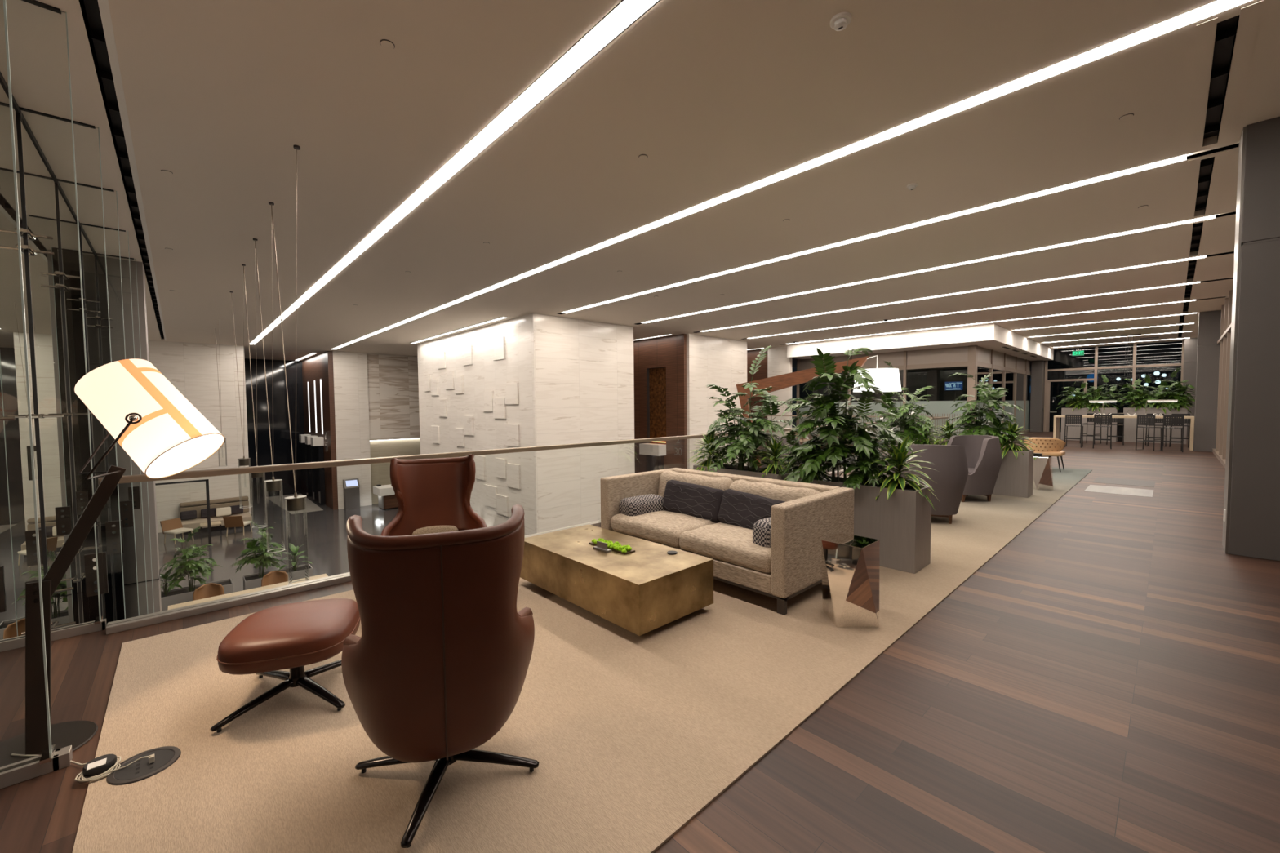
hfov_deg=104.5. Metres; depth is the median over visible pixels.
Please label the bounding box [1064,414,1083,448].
bar stool
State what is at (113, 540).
glass fin
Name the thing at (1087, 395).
palm
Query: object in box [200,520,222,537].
table
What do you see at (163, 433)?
floor lamp
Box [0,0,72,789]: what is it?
window frame
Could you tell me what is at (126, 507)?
glass fin
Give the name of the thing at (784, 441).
plant
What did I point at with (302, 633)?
cushion
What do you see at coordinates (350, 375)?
wall
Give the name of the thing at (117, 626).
balustrade
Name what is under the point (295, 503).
glass pendant
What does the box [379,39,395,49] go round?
cap
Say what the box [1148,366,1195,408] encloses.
palm
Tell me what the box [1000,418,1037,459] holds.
dracaena
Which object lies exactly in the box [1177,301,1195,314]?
ceiling vent
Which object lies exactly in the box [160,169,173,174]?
cap
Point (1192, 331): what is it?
linear light
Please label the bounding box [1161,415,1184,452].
bar stool
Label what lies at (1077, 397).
dracaena
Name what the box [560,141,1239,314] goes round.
linear light
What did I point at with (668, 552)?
coaster
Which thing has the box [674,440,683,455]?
wall sign
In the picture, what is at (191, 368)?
wall
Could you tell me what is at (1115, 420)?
bar stool
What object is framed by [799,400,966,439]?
window
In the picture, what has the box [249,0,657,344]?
linear light
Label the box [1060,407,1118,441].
planter
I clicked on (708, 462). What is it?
dracaena
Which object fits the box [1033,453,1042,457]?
tissue box
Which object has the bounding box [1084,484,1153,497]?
floor hatch
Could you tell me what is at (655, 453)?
console
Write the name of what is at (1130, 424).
planter
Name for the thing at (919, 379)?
window
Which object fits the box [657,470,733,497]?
cushion
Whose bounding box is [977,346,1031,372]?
wall
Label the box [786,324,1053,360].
ceiling
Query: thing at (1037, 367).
wall
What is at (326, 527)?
floor
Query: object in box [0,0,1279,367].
ceiling
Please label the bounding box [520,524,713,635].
coffee table
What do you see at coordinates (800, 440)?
balustrade
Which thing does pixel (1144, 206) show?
cap
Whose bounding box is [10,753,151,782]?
lamp cord
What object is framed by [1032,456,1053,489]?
side table
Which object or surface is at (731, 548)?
seat cushion
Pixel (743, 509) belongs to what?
throw pillow
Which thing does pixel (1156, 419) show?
bar stool
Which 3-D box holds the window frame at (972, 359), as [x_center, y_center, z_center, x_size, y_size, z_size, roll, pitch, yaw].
[10.107,-1.286,21.255,0.220,3.680,7.330,-3,3,-43]
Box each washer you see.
[294,352,317,360]
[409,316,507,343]
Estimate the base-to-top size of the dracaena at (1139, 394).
0.859 m
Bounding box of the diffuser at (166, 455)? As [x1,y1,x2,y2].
[146,434,222,475]
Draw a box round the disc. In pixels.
[82,754,116,777]
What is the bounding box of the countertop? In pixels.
[373,484,395,496]
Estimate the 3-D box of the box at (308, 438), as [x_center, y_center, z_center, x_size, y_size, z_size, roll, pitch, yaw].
[-16.957,2.181,25.637,0.440,3.390,0.640,-3,3,-43]
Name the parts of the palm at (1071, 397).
stem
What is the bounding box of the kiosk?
[342,478,359,510]
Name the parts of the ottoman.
leg, leg, leg, leg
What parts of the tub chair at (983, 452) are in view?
leg, leg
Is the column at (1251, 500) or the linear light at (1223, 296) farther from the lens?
the linear light at (1223, 296)
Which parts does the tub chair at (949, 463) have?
rail, leg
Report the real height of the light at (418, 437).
0.038 m
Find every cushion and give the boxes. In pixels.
[217,598,359,675]
[412,525,457,534]
[611,510,715,547]
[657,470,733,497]
[679,522,771,573]
[728,479,821,502]
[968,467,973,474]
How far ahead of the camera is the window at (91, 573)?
4.53 m
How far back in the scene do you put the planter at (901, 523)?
4.61 m
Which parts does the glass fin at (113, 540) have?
fin pane, splice plate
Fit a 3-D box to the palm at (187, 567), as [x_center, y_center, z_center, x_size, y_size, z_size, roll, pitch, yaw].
[-10.361,3.054,11.377,1.072,1.458,0.968,-2,3,-27]
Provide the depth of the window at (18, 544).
4.76 m
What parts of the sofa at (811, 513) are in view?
arm, frame, leg, arm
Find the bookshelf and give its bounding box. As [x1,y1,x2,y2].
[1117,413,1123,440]
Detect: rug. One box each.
[72,466,1092,852]
[267,493,323,514]
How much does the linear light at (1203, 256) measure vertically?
0.116 m
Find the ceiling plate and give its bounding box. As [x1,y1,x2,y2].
[1139,337,1159,339]
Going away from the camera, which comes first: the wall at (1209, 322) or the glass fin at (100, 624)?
the glass fin at (100, 624)
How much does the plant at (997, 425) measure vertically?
0.647 m
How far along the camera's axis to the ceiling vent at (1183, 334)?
20.40 m
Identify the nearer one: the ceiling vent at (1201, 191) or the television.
the ceiling vent at (1201, 191)
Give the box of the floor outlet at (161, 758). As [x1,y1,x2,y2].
[106,746,181,785]
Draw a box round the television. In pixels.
[943,380,964,400]
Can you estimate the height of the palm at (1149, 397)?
1.358 m
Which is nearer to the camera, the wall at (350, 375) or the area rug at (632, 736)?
the area rug at (632, 736)
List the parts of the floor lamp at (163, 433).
arm, pivot knob, lamp shade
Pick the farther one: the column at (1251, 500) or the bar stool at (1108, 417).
the bar stool at (1108, 417)
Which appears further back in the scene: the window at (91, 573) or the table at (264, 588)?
the table at (264, 588)
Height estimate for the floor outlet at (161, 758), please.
0.030 m
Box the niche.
[646,367,666,444]
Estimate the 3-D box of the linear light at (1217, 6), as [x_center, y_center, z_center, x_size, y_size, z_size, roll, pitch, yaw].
[-4.730,-3.225,12.642,0.190,0.116,26.924,-3,3,-43]
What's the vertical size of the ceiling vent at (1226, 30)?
0.104 m
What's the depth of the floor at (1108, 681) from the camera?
2.49 m
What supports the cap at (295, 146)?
in the ceiling at (720, 97)
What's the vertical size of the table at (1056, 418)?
1.050 m
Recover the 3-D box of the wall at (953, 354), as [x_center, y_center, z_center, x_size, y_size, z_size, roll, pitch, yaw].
[10.028,-2.837,21.244,0.024,0.580,7.060,-3,3,-43]
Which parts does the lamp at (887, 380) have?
hanger rod, lamp shade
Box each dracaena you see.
[688,431,733,471]
[750,434,797,480]
[782,444,836,483]
[864,435,939,509]
[912,419,944,444]
[931,419,959,444]
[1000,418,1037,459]
[1066,392,1089,410]
[1084,393,1111,412]
[1124,392,1155,411]
[1148,393,1171,413]
[1163,394,1195,413]
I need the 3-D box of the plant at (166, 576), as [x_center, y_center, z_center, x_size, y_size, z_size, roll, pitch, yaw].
[-10.617,3.477,11.107,0.682,0.647,0.675,0,3,14]
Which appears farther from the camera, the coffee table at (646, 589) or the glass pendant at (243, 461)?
the glass pendant at (243, 461)
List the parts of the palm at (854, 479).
stem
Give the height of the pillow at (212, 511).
0.351 m
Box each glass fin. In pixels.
[0,0,106,652]
[56,178,139,623]
[79,222,147,616]
[95,253,154,621]
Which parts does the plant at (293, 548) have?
stem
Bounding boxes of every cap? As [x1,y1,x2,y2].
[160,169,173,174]
[293,144,300,150]
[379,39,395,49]
[638,154,648,159]
[1119,113,1133,119]
[1137,204,1148,208]
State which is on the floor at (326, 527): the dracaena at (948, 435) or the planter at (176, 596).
the planter at (176, 596)
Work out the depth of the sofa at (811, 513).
4.12 m
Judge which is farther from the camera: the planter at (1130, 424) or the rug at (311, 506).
the rug at (311, 506)
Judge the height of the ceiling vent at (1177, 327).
0.104 m
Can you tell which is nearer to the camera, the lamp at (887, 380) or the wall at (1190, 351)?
the lamp at (887, 380)
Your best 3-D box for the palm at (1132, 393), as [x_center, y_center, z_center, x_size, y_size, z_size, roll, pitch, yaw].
[18.656,-1.219,18.754,0.968,1.192,0.936,1,3,33]
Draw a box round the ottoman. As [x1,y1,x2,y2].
[209,598,359,733]
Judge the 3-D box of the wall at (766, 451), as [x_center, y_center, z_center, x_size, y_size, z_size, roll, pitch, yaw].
[5.818,2.194,26.765,0.200,2.870,37.900,-3,3,-43]
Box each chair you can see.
[160,517,193,544]
[192,582,224,600]
[222,515,252,537]
[261,570,288,586]
[341,504,539,848]
[380,453,487,536]
[892,444,968,524]
[946,435,1002,502]
[1023,437,1066,471]
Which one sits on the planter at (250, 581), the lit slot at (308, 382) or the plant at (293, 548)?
the plant at (293, 548)
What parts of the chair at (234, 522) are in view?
backrest, seat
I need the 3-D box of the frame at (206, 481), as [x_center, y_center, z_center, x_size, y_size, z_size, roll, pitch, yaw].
[-15.705,3.058,16.919,1.540,2.360,0.060,-3,3,-43]
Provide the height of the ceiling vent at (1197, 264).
0.104 m
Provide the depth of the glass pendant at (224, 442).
15.87 m
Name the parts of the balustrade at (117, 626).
handrail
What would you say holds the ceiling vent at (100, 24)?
in the ceiling at (720, 97)
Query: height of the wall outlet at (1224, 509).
0.120 m
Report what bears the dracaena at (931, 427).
in the planter at (896, 443)
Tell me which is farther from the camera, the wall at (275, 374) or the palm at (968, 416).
the wall at (275, 374)
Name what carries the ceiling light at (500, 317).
attached to the ceiling at (720, 97)
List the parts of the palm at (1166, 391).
stem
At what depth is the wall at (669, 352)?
19.30 m
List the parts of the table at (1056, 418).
leg, leg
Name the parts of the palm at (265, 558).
stem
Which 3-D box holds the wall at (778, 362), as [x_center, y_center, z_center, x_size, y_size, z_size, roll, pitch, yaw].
[6.590,-1.416,23.360,0.250,4.620,1.150,-3,3,-43]
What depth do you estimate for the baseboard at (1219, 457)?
12.74 m
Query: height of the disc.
0.034 m
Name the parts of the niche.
frame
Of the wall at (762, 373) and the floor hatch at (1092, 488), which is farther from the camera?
the wall at (762, 373)
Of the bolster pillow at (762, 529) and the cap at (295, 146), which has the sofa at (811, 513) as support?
the bolster pillow at (762, 529)
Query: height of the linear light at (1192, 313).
0.116 m
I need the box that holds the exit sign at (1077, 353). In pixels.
[1071,347,1084,355]
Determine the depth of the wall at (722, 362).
19.44 m
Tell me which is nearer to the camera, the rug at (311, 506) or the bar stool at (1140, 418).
the bar stool at (1140, 418)
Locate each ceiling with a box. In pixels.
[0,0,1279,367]
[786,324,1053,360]
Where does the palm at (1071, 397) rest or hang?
in the planter at (1073, 431)
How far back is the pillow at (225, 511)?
20.10 m
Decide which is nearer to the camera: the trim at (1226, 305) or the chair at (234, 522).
the trim at (1226, 305)
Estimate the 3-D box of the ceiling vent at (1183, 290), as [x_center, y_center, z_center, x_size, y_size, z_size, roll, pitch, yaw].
[13.607,-3.365,12.295,2.650,0.104,0.300,-3,3,-43]
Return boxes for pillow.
[180,510,196,519]
[200,507,216,517]
[215,506,231,516]
[229,505,243,514]
[618,493,663,515]
[662,480,724,523]
[717,488,785,529]
[752,517,771,547]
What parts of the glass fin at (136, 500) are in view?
splice plate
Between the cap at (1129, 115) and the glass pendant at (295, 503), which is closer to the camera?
the cap at (1129, 115)
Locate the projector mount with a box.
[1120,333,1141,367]
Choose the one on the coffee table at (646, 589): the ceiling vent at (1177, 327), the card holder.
the card holder
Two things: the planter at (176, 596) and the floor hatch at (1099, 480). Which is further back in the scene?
the planter at (176, 596)
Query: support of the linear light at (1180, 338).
attached to the ceiling at (720, 97)
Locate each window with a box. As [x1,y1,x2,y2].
[0,80,116,639]
[17,106,125,629]
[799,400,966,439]
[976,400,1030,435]
[977,366,1031,400]
[1043,341,1182,433]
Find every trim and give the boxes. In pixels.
[0,71,97,258]
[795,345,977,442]
[977,349,1031,435]
[1043,340,1184,431]
[1215,304,1224,451]
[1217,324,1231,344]
[1218,297,1228,455]
[1222,289,1232,459]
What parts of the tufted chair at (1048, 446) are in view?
backrest, seat, leg, leg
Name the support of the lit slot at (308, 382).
attached to the wall at (317, 367)
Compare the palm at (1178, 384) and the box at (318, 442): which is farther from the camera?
the box at (318, 442)
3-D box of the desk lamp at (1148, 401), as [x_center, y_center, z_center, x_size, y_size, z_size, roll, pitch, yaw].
[16.901,-0.600,16.104,0.120,0.530,0.780,-3,3,-43]
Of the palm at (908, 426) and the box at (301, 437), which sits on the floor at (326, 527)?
the box at (301, 437)
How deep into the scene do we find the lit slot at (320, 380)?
24.72 m
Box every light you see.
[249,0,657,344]
[332,0,1252,349]
[369,437,419,440]
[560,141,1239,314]
[633,333,672,340]
[635,211,1235,324]
[697,251,1234,332]
[742,277,1232,339]
[780,296,1226,345]
[1014,312,1196,330]
[1031,323,1191,337]
[1044,330,1192,342]
[1053,337,1186,347]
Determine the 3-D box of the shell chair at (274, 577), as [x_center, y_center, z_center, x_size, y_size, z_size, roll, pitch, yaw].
[-8.686,3.944,11.817,0.542,0.906,0.524,-3,3,-43]
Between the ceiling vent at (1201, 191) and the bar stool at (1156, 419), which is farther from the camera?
the bar stool at (1156, 419)
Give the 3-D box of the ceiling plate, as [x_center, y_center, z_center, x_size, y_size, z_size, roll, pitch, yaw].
[21.475,-3.727,20.882,0.120,0.050,0.550,-3,3,-43]
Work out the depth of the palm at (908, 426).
9.21 m
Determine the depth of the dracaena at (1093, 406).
19.34 m
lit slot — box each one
[307,382,310,431]
[314,380,316,433]
[320,379,323,434]
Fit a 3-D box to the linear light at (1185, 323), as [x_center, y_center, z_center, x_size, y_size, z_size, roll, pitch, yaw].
[17.586,-3.682,18.762,0.190,0.116,4.574,-3,3,-43]
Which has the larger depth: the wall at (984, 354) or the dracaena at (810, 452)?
the wall at (984, 354)
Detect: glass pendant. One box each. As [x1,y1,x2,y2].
[214,327,227,467]
[231,271,251,508]
[243,243,266,528]
[254,208,284,552]
[271,148,309,584]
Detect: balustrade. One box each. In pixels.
[97,417,948,634]
[762,414,946,444]
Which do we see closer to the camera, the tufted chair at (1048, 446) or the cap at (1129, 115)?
the cap at (1129, 115)
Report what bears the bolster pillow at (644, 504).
on the sofa at (811, 513)
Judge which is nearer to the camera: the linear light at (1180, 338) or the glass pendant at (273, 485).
the glass pendant at (273, 485)
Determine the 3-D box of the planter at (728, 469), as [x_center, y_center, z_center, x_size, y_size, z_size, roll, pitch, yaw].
[1.295,0.891,6.161,0.420,0.749,1.300,-3,3,-43]
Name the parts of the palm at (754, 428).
stem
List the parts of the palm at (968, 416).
stem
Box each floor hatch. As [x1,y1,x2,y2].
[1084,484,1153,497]
[1093,477,1155,487]
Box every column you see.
[97,256,161,620]
[1222,115,1279,560]
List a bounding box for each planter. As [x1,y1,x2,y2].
[160,578,233,611]
[242,563,313,590]
[693,463,799,479]
[792,475,931,573]
[856,443,897,479]
[992,448,1033,497]
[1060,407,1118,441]
[1122,407,1187,444]
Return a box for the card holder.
[593,541,611,552]
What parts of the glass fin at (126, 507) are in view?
fin pane, splice plate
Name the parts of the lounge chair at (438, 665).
leg, leg, leg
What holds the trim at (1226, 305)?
attached to the wall
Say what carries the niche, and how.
attached to the wall at (669, 352)
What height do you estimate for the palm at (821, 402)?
1.490 m
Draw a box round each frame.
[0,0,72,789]
[155,479,211,551]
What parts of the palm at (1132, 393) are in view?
stem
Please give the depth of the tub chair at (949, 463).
6.18 m
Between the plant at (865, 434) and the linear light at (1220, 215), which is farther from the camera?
the linear light at (1220, 215)
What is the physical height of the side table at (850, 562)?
0.570 m
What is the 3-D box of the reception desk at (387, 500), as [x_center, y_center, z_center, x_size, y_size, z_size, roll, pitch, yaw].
[-11.711,3.373,24.072,2.000,1.050,1.100,-3,3,-43]
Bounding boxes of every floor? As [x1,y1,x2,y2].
[0,431,1279,852]
[157,493,398,592]
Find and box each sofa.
[179,496,252,535]
[600,467,853,615]
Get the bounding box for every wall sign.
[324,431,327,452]
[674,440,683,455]
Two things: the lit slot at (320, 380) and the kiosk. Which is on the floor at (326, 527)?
the kiosk
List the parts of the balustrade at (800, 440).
handrail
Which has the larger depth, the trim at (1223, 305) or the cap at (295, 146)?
the trim at (1223, 305)
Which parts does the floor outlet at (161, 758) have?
lid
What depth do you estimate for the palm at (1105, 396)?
19.25 m
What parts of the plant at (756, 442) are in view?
stem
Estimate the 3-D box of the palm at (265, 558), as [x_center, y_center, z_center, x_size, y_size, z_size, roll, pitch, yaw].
[-9.351,3.009,12.225,1.072,1.458,0.968,0,2,4]
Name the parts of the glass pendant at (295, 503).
rod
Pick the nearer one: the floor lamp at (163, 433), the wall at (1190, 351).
the floor lamp at (163, 433)
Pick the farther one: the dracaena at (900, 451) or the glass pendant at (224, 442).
the glass pendant at (224, 442)
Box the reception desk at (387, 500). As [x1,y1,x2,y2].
[373,484,398,509]
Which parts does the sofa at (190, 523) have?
seat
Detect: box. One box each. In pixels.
[298,434,312,497]
[305,435,319,502]
[311,436,325,506]
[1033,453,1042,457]
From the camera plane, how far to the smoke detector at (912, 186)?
6.05 m
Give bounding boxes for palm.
[160,525,221,591]
[231,520,284,577]
[692,345,796,472]
[777,346,902,483]
[777,401,840,482]
[829,388,912,489]
[870,360,942,444]
[939,372,1023,449]
[1055,377,1084,409]
[1072,382,1098,409]
[1088,374,1123,411]
[1115,378,1147,407]
[1132,374,1167,409]
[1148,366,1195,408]
[1165,380,1195,409]
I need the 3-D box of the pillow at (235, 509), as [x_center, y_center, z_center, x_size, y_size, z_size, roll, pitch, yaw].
[-16.775,3.453,20.558,0.480,0.351,0.228,-3,3,-43]
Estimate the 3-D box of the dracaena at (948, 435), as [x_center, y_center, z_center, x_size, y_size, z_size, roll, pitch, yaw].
[5.548,0.214,8.919,0.704,0.687,0.669,1,3,25]
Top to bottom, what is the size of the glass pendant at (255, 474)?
4.761 m
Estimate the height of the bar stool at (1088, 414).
1.106 m
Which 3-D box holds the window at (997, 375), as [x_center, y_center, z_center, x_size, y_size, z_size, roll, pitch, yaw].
[16.614,-1.821,22.372,10.900,1.300,0.012,-3,3,-43]
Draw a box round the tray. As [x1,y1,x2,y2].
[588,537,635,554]
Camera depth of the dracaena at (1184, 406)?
17.70 m
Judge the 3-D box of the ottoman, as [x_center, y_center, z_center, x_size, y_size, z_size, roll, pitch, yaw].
[-1.856,1.231,2.675,0.589,0.425,0.605,-1,3,-19]
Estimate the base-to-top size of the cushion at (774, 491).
0.434 m
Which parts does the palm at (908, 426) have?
stem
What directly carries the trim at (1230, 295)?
attached to the wall
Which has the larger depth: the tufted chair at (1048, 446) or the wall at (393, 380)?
the wall at (393, 380)
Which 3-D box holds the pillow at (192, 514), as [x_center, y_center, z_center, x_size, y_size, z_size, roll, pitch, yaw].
[-17.836,3.504,19.570,0.480,0.351,0.228,-3,3,-43]
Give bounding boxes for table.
[168,573,328,609]
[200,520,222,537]
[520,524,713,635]
[821,533,879,627]
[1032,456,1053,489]
[1053,415,1194,450]
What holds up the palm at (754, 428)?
in the planter at (728, 469)
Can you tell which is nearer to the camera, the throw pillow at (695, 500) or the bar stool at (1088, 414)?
the throw pillow at (695, 500)
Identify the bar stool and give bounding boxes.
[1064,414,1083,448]
[1080,413,1102,444]
[1093,414,1111,448]
[1106,413,1124,444]
[1135,414,1161,451]
[1145,413,1166,446]
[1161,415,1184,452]
[1168,413,1190,448]
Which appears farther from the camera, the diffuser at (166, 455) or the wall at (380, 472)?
the wall at (380, 472)
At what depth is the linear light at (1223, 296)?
15.88 m
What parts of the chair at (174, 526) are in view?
backrest, seat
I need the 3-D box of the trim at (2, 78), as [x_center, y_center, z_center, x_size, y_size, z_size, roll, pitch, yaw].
[-3.990,-2.730,2.750,0.040,0.050,16.400,-3,3,-43]
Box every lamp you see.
[0,358,225,767]
[736,355,901,467]
[1088,400,1116,412]
[1145,400,1177,414]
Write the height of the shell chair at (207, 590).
0.906 m
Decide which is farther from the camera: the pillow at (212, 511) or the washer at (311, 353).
the washer at (311, 353)
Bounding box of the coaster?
[666,551,677,554]
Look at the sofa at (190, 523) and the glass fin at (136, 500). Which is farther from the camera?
the sofa at (190, 523)
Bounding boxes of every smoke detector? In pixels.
[830,11,851,31]
[906,182,917,190]
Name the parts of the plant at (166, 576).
stem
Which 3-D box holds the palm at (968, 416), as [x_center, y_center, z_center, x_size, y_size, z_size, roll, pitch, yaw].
[5.890,-0.234,8.521,1.111,1.415,1.150,-1,2,-12]
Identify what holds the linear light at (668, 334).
attached to the ceiling at (720, 97)
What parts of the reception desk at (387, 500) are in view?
panel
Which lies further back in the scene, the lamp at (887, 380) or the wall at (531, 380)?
the wall at (531, 380)
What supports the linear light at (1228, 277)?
attached to the ceiling at (720, 97)
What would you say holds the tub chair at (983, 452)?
on the area rug at (632, 736)
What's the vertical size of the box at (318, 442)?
3.390 m
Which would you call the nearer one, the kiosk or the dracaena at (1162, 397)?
the dracaena at (1162, 397)
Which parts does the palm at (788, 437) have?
stem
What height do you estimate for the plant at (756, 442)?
0.471 m
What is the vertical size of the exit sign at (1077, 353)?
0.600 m
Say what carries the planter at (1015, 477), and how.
on the area rug at (632, 736)
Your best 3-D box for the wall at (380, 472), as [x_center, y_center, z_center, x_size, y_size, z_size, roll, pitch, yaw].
[-11.652,2.189,26.480,5.150,3.210,0.300,-3,3,-43]
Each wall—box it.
[147,340,251,533]
[244,358,306,497]
[302,351,337,510]
[332,351,372,509]
[367,353,419,439]
[369,438,420,504]
[417,313,635,535]
[633,333,687,473]
[649,333,746,469]
[746,349,767,430]
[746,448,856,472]
[767,346,792,436]
[799,346,968,370]
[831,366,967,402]
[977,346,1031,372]
[1029,360,1044,431]
[1182,337,1197,436]
[1193,310,1221,452]
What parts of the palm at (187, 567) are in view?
stem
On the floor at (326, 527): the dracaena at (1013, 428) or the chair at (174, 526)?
the chair at (174, 526)
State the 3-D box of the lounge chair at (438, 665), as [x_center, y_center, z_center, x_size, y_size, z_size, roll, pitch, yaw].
[-0.784,0.882,2.046,0.791,1.156,0.773,-2,3,-27]
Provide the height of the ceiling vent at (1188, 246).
0.104 m
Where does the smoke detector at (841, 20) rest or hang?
attached to the ceiling at (720, 97)
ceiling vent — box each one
[79,0,166,340]
[1174,314,1189,324]
[1174,324,1187,332]
[1174,332,1186,338]
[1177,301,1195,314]
[1178,283,1199,301]
[1179,257,1204,284]
[1181,218,1213,258]
[1183,151,1229,220]
[1188,0,1263,153]
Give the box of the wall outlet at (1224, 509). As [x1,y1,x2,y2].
[1223,508,1226,521]
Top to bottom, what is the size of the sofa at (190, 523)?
1.100 m
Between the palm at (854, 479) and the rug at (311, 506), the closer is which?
the palm at (854, 479)
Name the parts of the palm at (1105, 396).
stem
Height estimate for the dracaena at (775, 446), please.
0.618 m
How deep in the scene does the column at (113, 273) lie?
8.92 m
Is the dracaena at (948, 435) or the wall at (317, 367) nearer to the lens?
the dracaena at (948, 435)
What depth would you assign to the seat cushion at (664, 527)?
4.70 m
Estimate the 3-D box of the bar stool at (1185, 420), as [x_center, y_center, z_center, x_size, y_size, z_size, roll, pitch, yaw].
[17.960,0.131,16.474,0.442,1.106,0.448,-3,3,-41]
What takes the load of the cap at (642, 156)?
attached to the ceiling at (720, 97)
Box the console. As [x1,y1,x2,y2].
[639,443,666,471]
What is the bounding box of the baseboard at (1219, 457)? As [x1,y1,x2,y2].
[1212,448,1225,467]
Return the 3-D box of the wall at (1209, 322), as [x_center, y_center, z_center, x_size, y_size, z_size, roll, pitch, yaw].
[17.258,-1.355,15.057,0.450,4.220,0.460,-3,3,-43]
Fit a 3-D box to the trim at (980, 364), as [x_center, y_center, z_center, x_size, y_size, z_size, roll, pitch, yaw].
[16.617,-1.392,22.390,11.100,3.680,0.120,-3,3,-43]
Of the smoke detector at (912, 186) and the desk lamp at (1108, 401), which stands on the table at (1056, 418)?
the desk lamp at (1108, 401)
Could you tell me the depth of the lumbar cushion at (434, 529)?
3.89 m
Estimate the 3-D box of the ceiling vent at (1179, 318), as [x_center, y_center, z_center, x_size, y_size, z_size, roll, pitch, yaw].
[17.860,-3.574,16.321,2.590,0.104,0.300,-3,3,-43]
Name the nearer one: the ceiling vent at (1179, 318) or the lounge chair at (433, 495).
the lounge chair at (433, 495)
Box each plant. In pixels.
[160,568,182,595]
[279,543,312,570]
[733,437,768,471]
[773,435,826,474]
[835,426,897,485]
[978,415,1023,447]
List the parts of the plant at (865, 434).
stem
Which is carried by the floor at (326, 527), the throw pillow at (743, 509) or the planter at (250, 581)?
the planter at (250, 581)
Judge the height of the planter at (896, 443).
0.749 m

